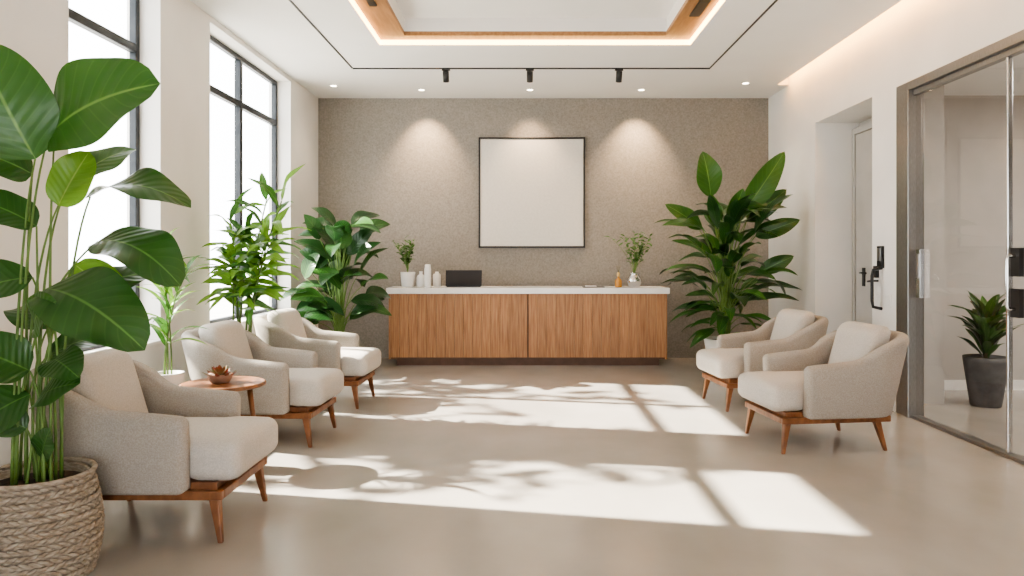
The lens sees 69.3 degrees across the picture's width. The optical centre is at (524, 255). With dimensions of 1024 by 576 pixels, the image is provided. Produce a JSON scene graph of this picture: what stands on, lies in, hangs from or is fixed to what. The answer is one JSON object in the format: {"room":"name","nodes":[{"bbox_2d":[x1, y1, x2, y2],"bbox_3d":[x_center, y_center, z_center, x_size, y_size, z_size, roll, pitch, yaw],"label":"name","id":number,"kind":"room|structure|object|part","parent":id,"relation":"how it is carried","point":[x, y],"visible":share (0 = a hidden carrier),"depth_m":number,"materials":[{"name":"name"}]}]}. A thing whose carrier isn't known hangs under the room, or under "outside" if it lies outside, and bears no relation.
{"room":"reception waiting area","nodes":[
{"label":"reception waiting area","id":0,"kind":"room"},
{"bbox_2d":[0,457,104,575],"bbox_3d":[-2.290,1.252,3.470,0.556,0.495,0.556,0,0,0],"label":"woven basket","id":1,"kind":"object","parent":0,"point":[52,520],"depth_m":3.32,"materials":[{"name":"beige wicker"}]},
{"bbox_2d":[0,0,317,470],"bbox_3d":[-3.180,-0.610,4.190,0.280,4.220,13.380,0,0,0],"label":"wall","id":2,"kind":"structure","parent":0,"point":[174,34],"depth_m":6.38,"materials":[{"name":"white paint"}]},
{"bbox_2d":[69,0,139,351],"bbox_3d":[-3.240,-0.770,5.550,0.064,2.980,1.240,0,0,0],"label":"frame","id":3,"kind":"object","parent":2,"relation":"attached to","point":[132,45],"visible":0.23,"depth_m":6.11,"materials":[{"name":"metal"}]},
{"bbox_2d":[84,339,161,353],"bbox_3d":[-3.147,0.708,5.550,0.285,0.025,1.240,0,0,0],"label":"sill","id":4,"kind":"structure","parent":2,"relation":"attached to","point":[150,341],"depth_m":5.93,"materials":[{"name":"white paint"}]},
{"bbox_2d":[210,35,276,322],"bbox_3d":[-3.240,-0.770,8.370,0.070,2.980,2.460,0,0,0],"label":"frame","id":5,"kind":"object","parent":2,"relation":"attached to","point":[236,101],"visible":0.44,"depth_m":8.34,"materials":[{"name":"metal"}]},
{"bbox_2d":[234,310,273,323],"bbox_3d":[-3.147,0.708,8.370,0.285,0.025,2.460,0,0,0],"label":"sill","id":6,"kind":"structure","parent":2,"relation":"attached to","point":[243,319],"depth_m":8.36,"materials":[{"name":"white paint"}]},
{"bbox_2d":[158,370,184,385],"bbox_3d":[-2.570,1.170,5.330,0.220,0.660,0.220,0,0,0],"label":"planter","id":7,"kind":"object","parent":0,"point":[176,377],"depth_m":5.30,"materials":[{"name":"white ceramic"}]},
{"bbox_2d":[318,98,767,350],"bbox_3d":[0.380,-0.610,10.980,7.400,4.220,0.200,0,0,0],"label":"wall","id":8,"kind":"structure","parent":0,"point":[413,163],"depth_m":10.88,"materials":[{"name":"beige paint"}]},
{"bbox_2d":[479,137,584,247],"bbox_3d":[0.100,-0.930,10.857,1.560,1.620,0.045,0,0,0],"label":"framed canvas","id":9,"kind":"object","parent":8,"relation":"attached to","point":[532,189],"visible":1,"depth_m":10.85},
{"bbox_2d":[381,351,697,357],"bbox_3d":[0.270,1.450,10.871,6.620,0.100,0.018,0,0,0],"label":"baseboard","id":10,"kind":"structure","parent":8,"relation":"attached to","point":[384,354],"depth_m":10.86,"materials":[{"name":"beige paint"}]},
{"bbox_2d":[190,0,901,97],"bbox_3d":[0.240,-2.570,4.190,7.120,0.500,13.780,0,0,0],"label":"ceiling","id":11,"kind":"structure","parent":0,"point":[791,34],"depth_m":8.44,"materials":[{"name":"paint"}]},
{"bbox_2d":[353,68,709,82],"bbox_3d":[0.080,-2.229,9.130,4.400,0.182,0.126,0,0,0],"label":"track light","id":12,"kind":"object","parent":11,"relation":"attached to","point":[445,70],"visible":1,"depth_m":9.12,"materials":[{"name":"black metal"}]},
{"bbox_3d":[0.080,-2.313,9.130,4.400,0.014,0.024,0,0,0],"label":"rail","id":13,"kind":"part","parent":12,"relation":"part of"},
{"bbox_2d":[289,0,777,67],"bbox_3d":[0.075,-2.317,7.165,4.430,0.006,3.930,0,0,0],"label":"vents","id":14,"kind":"object","parent":11,"relation":"in","point":[775,1],"depth_m":7.60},
{"bbox_2d":[349,0,724,44],"bbox_3d":[0.110,-2.442,4.870,3.420,0.236,6.540,0,0,0],"label":"ceiling recess","id":15,"kind":"object","parent":11,"relation":"attached to","point":[384,19],"visible":1,"depth_m":7.97,"materials":[{"name":"white paint"}]},
{"bbox_2d":[86,358,1023,575],"bbox_3d":[2.430,1.560,4.190,11.540,0.120,13.780,0,0,0],"label":"floor","id":16,"kind":"structure","parent":0,"point":[446,470],"depth_m":4.71,"materials":[{"name":"concrete"}]},
{"bbox_2d":[0,45,190,575],"bbox_3d":[-2.073,0.268,3.498,1.102,2.464,0.653,0,0,5],"label":"leaf plant","id":17,"kind":"object","parent":16,"relation":"on","point":[52,515],"visible":1,"depth_m":3.38,"materials":[{"name":"plant"}]},
{"bbox_2d":[29,348,277,542],"bbox_3d":[-2.085,1.025,4.200,1.180,0.950,0.908,0,0,0],"label":"armchair","id":18,"kind":"object","parent":16,"relation":"on","point":[148,436],"visible":0.87,"depth_m":3.86,"materials":[{"name":"beige fabric"}]},
{"bbox_2d":[71,348,147,412],"bbox_3d":[-2.385,0.800,4.200,0.299,0.500,0.560,0,0,0],"label":"cushion","id":19,"kind":"object","parent":18,"relation":"on","point":[109,378],"depth_m":4.17,"materials":[{"name":"beige fabric"}]},
{"bbox_2d":[185,416,277,480],"bbox_3d":[-1.955,1.067,4.200,0.920,0.246,0.695,0,0,0],"label":"seat cushion","id":20,"kind":"object","parent":18,"relation":"on","point":[217,448],"depth_m":3.96,"materials":[{"name":"beige fabric"}]},
{"bbox_2d":[136,228,222,385],"bbox_3d":[-2.593,0.645,5.340,0.661,1.711,0.646,0,0,-42],"label":"dracaena","id":21,"kind":"object","parent":16,"relation":"on","point":[176,377],"visible":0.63,"depth_m":5.32,"materials":[{"name":"green plant"}]},
{"bbox_2d":[179,376,265,415],"bbox_3d":[-2.120,1.194,5.200,0.570,0.614,0.570,0,0,0],"label":"round side table","id":22,"kind":"object","parent":16,"relation":"on","point":[237,383],"visible":0.52,"depth_m":5.16,"materials":[{"name":"brown wood"}]},
{"bbox_2d":[204,365,235,383],"bbox_3d":[-2.127,0.826,5.170,0.227,0.122,0.230,0,0,0],"label":"potted succulent","id":23,"kind":"object","parent":22,"relation":"on","point":[219,375],"visible":1,"depth_m":5.12,"materials":[{"name":"ceramic"}]},
{"bbox_2d":[197,164,311,332],"bbox_3d":[-2.496,0.328,6.825,0.982,2.345,0.931,0,0,0],"label":"palm","id":24,"kind":"object","parent":16,"relation":"on","point":[242,286],"visible":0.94,"depth_m":6.78,"materials":[{"name":"green plant"}]},
{"bbox_2d":[181,320,343,447],"bbox_3d":[-2.165,1.025,6.143,1.180,0.950,0.908,0,0,2],"label":"armchair","id":25,"kind":"object","parent":16,"relation":"on","point":[294,388],"visible":0.7,"depth_m":5.80,"materials":[{"name":"beige fabric"}]},
{"bbox_2d":[199,320,252,358],"bbox_3d":[-2.465,0.800,6.153,0.299,0.500,0.560,0,0,2],"label":"cushion","id":26,"kind":"object","parent":25,"relation":"on","point":[230,336],"depth_m":6.05,"materials":[{"name":"beige fabric"}]},
{"bbox_2d":[289,368,343,405],"bbox_3d":[-2.035,1.067,6.138,0.920,0.246,0.695,0,0,2],"label":"seat cushion","id":27,"kind":"object","parent":25,"relation":"on","point":[307,386],"depth_m":5.85,"materials":[{"name":"beige fabric"}]},
{"bbox_2d":[254,308,380,408],"bbox_3d":[-2.125,1.025,7.603,1.180,0.950,0.908,0,0,2],"label":"armchair","id":28,"kind":"object","parent":16,"relation":"on","point":[283,328],"visible":0.67,"depth_m":7.27,"materials":[{"name":"beige fabric"}]},
{"bbox_2d":[267,308,306,337],"bbox_3d":[-2.425,0.800,7.613,0.299,0.500,0.560,0,0,2],"label":"cushion","id":29,"kind":"object","parent":28,"relation":"on","point":[289,319],"depth_m":7.49,"materials":[{"name":"beige fabric"}]},
{"bbox_2d":[341,347,380,375],"bbox_3d":[-1.995,1.067,7.598,0.920,0.246,0.695,0,0,2],"label":"seat cushion","id":30,"kind":"object","parent":28,"relation":"on","point":[355,361],"depth_m":7.29,"materials":[{"name":"beige fabric"}]},
{"bbox_2d":[280,207,391,331],"bbox_3d":[-2.325,0.441,9.374,1.342,2.119,1.261,0,0,0],"label":"rubber plant","id":31,"kind":"object","parent":16,"relation":"on","point":[329,260],"visible":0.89,"depth_m":9.31,"materials":[{"name":"green plant"}]},
{"bbox_2d":[386,286,669,364],"bbox_3d":[0.040,0.968,10.400,3.860,1.065,0.680,0,0,0],"label":"reception desk","id":32,"kind":"object","parent":16,"relation":"on","point":[443,325],"visible":1,"depth_m":10.10,"materials":[{"name":"brown wood"}]},
{"bbox_2d":[392,235,414,286],"bbox_3d":[-1.677,0.070,10.359,0.318,0.729,0.331,0,0,-30],"label":"plant","id":33,"kind":"object","parent":32,"relation":"on","point":[407,278],"visible":1,"depth_m":10.31,"materials":[{"name":"green plant"}]},
{"bbox_2d":[417,271,423,286],"bbox_3d":[-1.460,0.325,10.380,0.120,0.220,0.120,0,0,0],"label":"ceramic bottle","id":34,"kind":"object","parent":32,"relation":"on","point":[420,278],"visible":0.85,"depth_m":10.33,"materials":[{"name":"white ceramic"}]},
{"bbox_2d":[424,264,430,287],"bbox_3d":[-1.345,0.275,10.240,0.096,0.320,0.096,0,0,0],"label":"ceramic vase","id":35,"kind":"object","parent":32,"relation":"on","point":[427,271],"visible":1,"depth_m":10.20,"materials":[{"name":"white ceramic"}]},
{"bbox_2d":[433,272,440,286],"bbox_3d":[-1.235,0.328,10.380,0.110,0.215,0.110,0,0,0],"label":"ceramic jar","id":36,"kind":"object","parent":32,"relation":"on","point":[436,277],"visible":0.94,"depth_m":10.33,"materials":[{"name":"white ceramic"}]},
{"bbox_2d":[446,270,481,286],"bbox_3d":[-0.875,0.316,10.464,0.500,0.239,0.390,0,0,-8],"label":"laptop","id":37,"kind":"object","parent":32,"relation":"on","point":[454,278],"visible":0.98,"depth_m":10.31,"materials":[{"name":"black plastic"}]},
{"bbox_2d":[386,286,669,293],"bbox_3d":[0.040,0.475,10.400,3.860,0.080,0.680,0,0,0],"label":"countertop","id":38,"kind":"structure","parent":32,"relation":"on","point":[395,289],"depth_m":10.06,"materials":[{"name":"white stone"}]},
{"bbox_2d":[582,286,604,287],"bbox_3d":[0.950,0.424,10.310,0.300,0.022,0.220,0,0,0],"label":"notebook","id":39,"kind":"object","parent":32,"relation":"on","point":[582,286],"visible":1,"depth_m":10.21,"materials":[{"name":"white paper"}]},
{"bbox_2d":[615,266,621,286],"bbox_3d":[1.300,0.285,10.300,0.096,0.301,0.096,0,0,0],"label":"bottle","id":40,"kind":"object","parent":32,"relation":"on","point":[618,282],"visible":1,"depth_m":10.27,"materials":[{"name":"orange glass"}]},
{"bbox_2d":[605,231,651,286],"bbox_3d":[1.521,0.039,10.384,0.693,0.793,0.496,0,0,32],"label":"vase","id":41,"kind":"object","parent":32,"relation":"on","point":[634,280],"visible":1,"depth_m":10.30,"materials":[{"name":"silver glass"}]},
{"bbox_2d":[653,151,800,348],"bbox_3d":[2.578,0.090,9.504,1.840,2.820,1.978,0,0,0],"label":"potted plant","id":42,"kind":"object","parent":16,"relation":"on","point":[760,200],"visible":0.92,"depth_m":9.31,"materials":[{"name":"green plant"}]},
{"bbox_2d":[704,336,717,348],"bbox_3d":[2.560,1.275,9.450,0.540,0.450,0.540,0,0,0],"label":"planter","id":43,"kind":"object","parent":42,"relation":"on","point":[710,342],"depth_m":9.35,"materials":[{"name":"white ceramic"}]},
{"bbox_2d":[696,309,828,411],"bbox_3d":[2.405,1.025,7.509,1.180,0.950,0.908,0,0,-6],"label":"armchair","id":44,"kind":"object","parent":16,"relation":"on","point":[735,354],"visible":0.63,"depth_m":7.22,"materials":[{"name":"beige fabric"}]},
{"bbox_2d":[696,348,743,377],"bbox_3d":[2.275,1.067,7.495,0.920,0.246,0.695,0,0,-6],"label":"seat cushion","id":45,"kind":"object","parent":44,"relation":"on","point":[718,362],"depth_m":7.21,"materials":[{"name":"beige fabric"}]},
{"bbox_2d":[770,309,814,339],"bbox_3d":[2.703,0.800,7.540,0.299,0.500,0.560,0,0,-6],"label":"cushion","id":46,"kind":"object","parent":44,"relation":"on","point":[788,321],"depth_m":7.44,"materials":[{"name":"beige fabric"}]},
{"bbox_2d":[738,321,908,453],"bbox_3d":[2.404,1.025,5.990,1.180,0.950,0.908,0,0,-7],"label":"armchair","id":47,"kind":"object","parent":16,"relation":"on","point":[852,373],"visible":1,"depth_m":5.63,"materials":[{"name":"beige fabric"}]},
{"bbox_2d":[738,371,803,411],"bbox_3d":[2.275,1.067,5.974,0.920,0.246,0.695,0,0,-7],"label":"seat cushion","id":48,"kind":"object","parent":47,"relation":"on","point":[777,391],"depth_m":5.71,"materials":[{"name":"beige fabric"}]},
{"bbox_2d":[828,321,890,363],"bbox_3d":[2.702,0.800,6.027,0.299,0.500,0.560,0,0,-7],"label":"cushion","id":49,"kind":"object","parent":47,"relation":"on","point":[853,340],"depth_m":5.94,"materials":[{"name":"beige fabric"}]},
{"bbox_2d":[948,290,1022,407],"bbox_3d":[4.628,0.900,7.403,0.701,1.201,0.706,0,0,0],"label":"dracaena","id":50,"kind":"object","parent":16,"relation":"on","point":[985,373],"visible":0.92,"depth_m":7.33,"materials":[{"name":"plant"}]},
{"bbox_2d":[962,354,1005,407],"bbox_3d":[4.620,1.252,7.420,0.410,0.495,0.410,0,0,0],"label":"planter","id":51,"kind":"object","parent":50,"relation":"on","point":[985,374],"depth_m":7.29,"materials":[{"name":"concrete"}]},
{"bbox_2d":[833,85,943,403],"bbox_3d":[4.025,-0.150,8.425,0.450,3.300,1.850,0,0,0],"label":"wall","id":52,"kind":"structure","parent":0,"point":[933,99],"depth_m":7.50,"materials":[{"name":"white paint"}]},
{"bbox_2d":[852,122,871,321],"bbox_3d":[4.070,-0.030,8.380,0.080,3.060,1.480,0,0,0],"label":"frame","id":53,"kind":"object","parent":52,"relation":"attached to","point":[868,126],"visible":0.29,"depth_m":9.05,"materials":[{"name":"grey paint"}]},
{"bbox_2d":[856,129,871,323],"bbox_3d":[4.065,0.005,8.380,0.050,2.970,1.320,0,0,0],"label":"leaf","id":54,"kind":"object","parent":52,"relation":"attached to","point":[864,139],"visible":0.24,"depth_m":8.83,"materials":[{"name":"grey paint"}]},
{"bbox_2d":[859,268,866,285],"bbox_3d":[4.005,0.250,8.740,0.071,0.220,0.200,0,0,0],"label":"door handle","id":55,"kind":"object","parent":54,"relation":"attached to","point":[863,272],"depth_m":8.78,"materials":[{"name":"black metal"}]},
{"bbox_2d":[886,295,891,306],"bbox_3d":[3.574,0.440,7.265,0.012,0.120,0.090,0,0,0],"label":"switch plate","id":56,"kind":"object","parent":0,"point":[888,297],"depth_m":7.25,"materials":[{"name":"white plastic"}]},
{"bbox_2d":[768,0,1023,400],"bbox_3d":[3.690,-0.610,4.190,0.220,4.220,13.380,0,0,0],"label":"wall","id":57,"kind":"structure","parent":0,"point":[912,39],"depth_m":7.94,"materials":[{"name":"white paint"}]},
{"bbox_2d":[867,246,891,309],"bbox_3d":[3.524,0.222,7.400,0.118,0.645,0.361,0,0,0],"label":"door handle","id":58,"kind":"object","parent":57,"relation":"attached to","point":[880,249],"visible":1,"depth_m":7.41,"materials":[{"name":"metal"}]},
{"bbox_3d":[3.524,0.222,7.475,0.118,0.645,0.211,0,0,0],"label":"handle","id":59,"kind":"part","parent":58,"relation":"part of","materials":[{"name":"metal"}]},
{"bbox_2d":[896,29,1023,464],"bbox_3d":[3.645,-0.060,4.000,0.190,3.120,6.200,0,0,0],"label":"frame","id":60,"kind":"object","parent":57,"relation":"attached to","point":[909,95],"visible":0.95,"depth_m":6.86,"materials":[{"name":"metal"}]},
{"label":"door","id":61,"kind":"structure","parent":57,"relation":"in","visible":0},
{"bbox_2d":[916,248,1023,317],"bbox_3d":[3.563,0.195,6.065,0.103,0.510,1.410,0,0,0],"label":"pull handles","id":62,"kind":"object","parent":61,"relation":"attached to","point":[1016,255],"visible":1,"depth_m":5.40,"materials":[{"name":"silver metal"}]},
{"bbox_2d":[944,96,1023,379],"bbox_3d":[6.225,-0.300,8.375,3.950,3.600,0.150,0,0,0],"label":"wall","id":63,"kind":"structure","parent":0,"point":[974,126],"depth_m":8.30,"materials":[{"name":"grey paint"}]},
{"bbox_2d":[944,380,1023,389],"bbox_3d":[6.125,1.445,8.290,3.750,0.110,0.020,0,0,0],"label":"baseboard","id":64,"kind":"structure","parent":63,"relation":"attached to","point":[948,384],"depth_m":8.28,"materials":[{"name":"white paint"}]},
{"bbox_2d":[944,53,1023,95],"bbox_3d":[5.900,-1.860,2.900,4.200,0.120,10.800,0,0,0],"label":"ceiling","id":65,"kind":"structure","parent":0,"point":[990,81],"depth_m":7.68,"materials":[{"name":"paint"}]},
{"label":"outside","id":66,"kind":"structure","parent":0,"visible":0},
{"bbox_2d":[210,286,268,319],"bbox_3d":[-21.670,1.720,12.500,36.660,0.160,55.000,0,0,0],"label":"ground","id":67,"kind":"structure","parent":66,"point":[223,308],"depth_m":24.03,"materials":[{"name":"white"}]}
]}

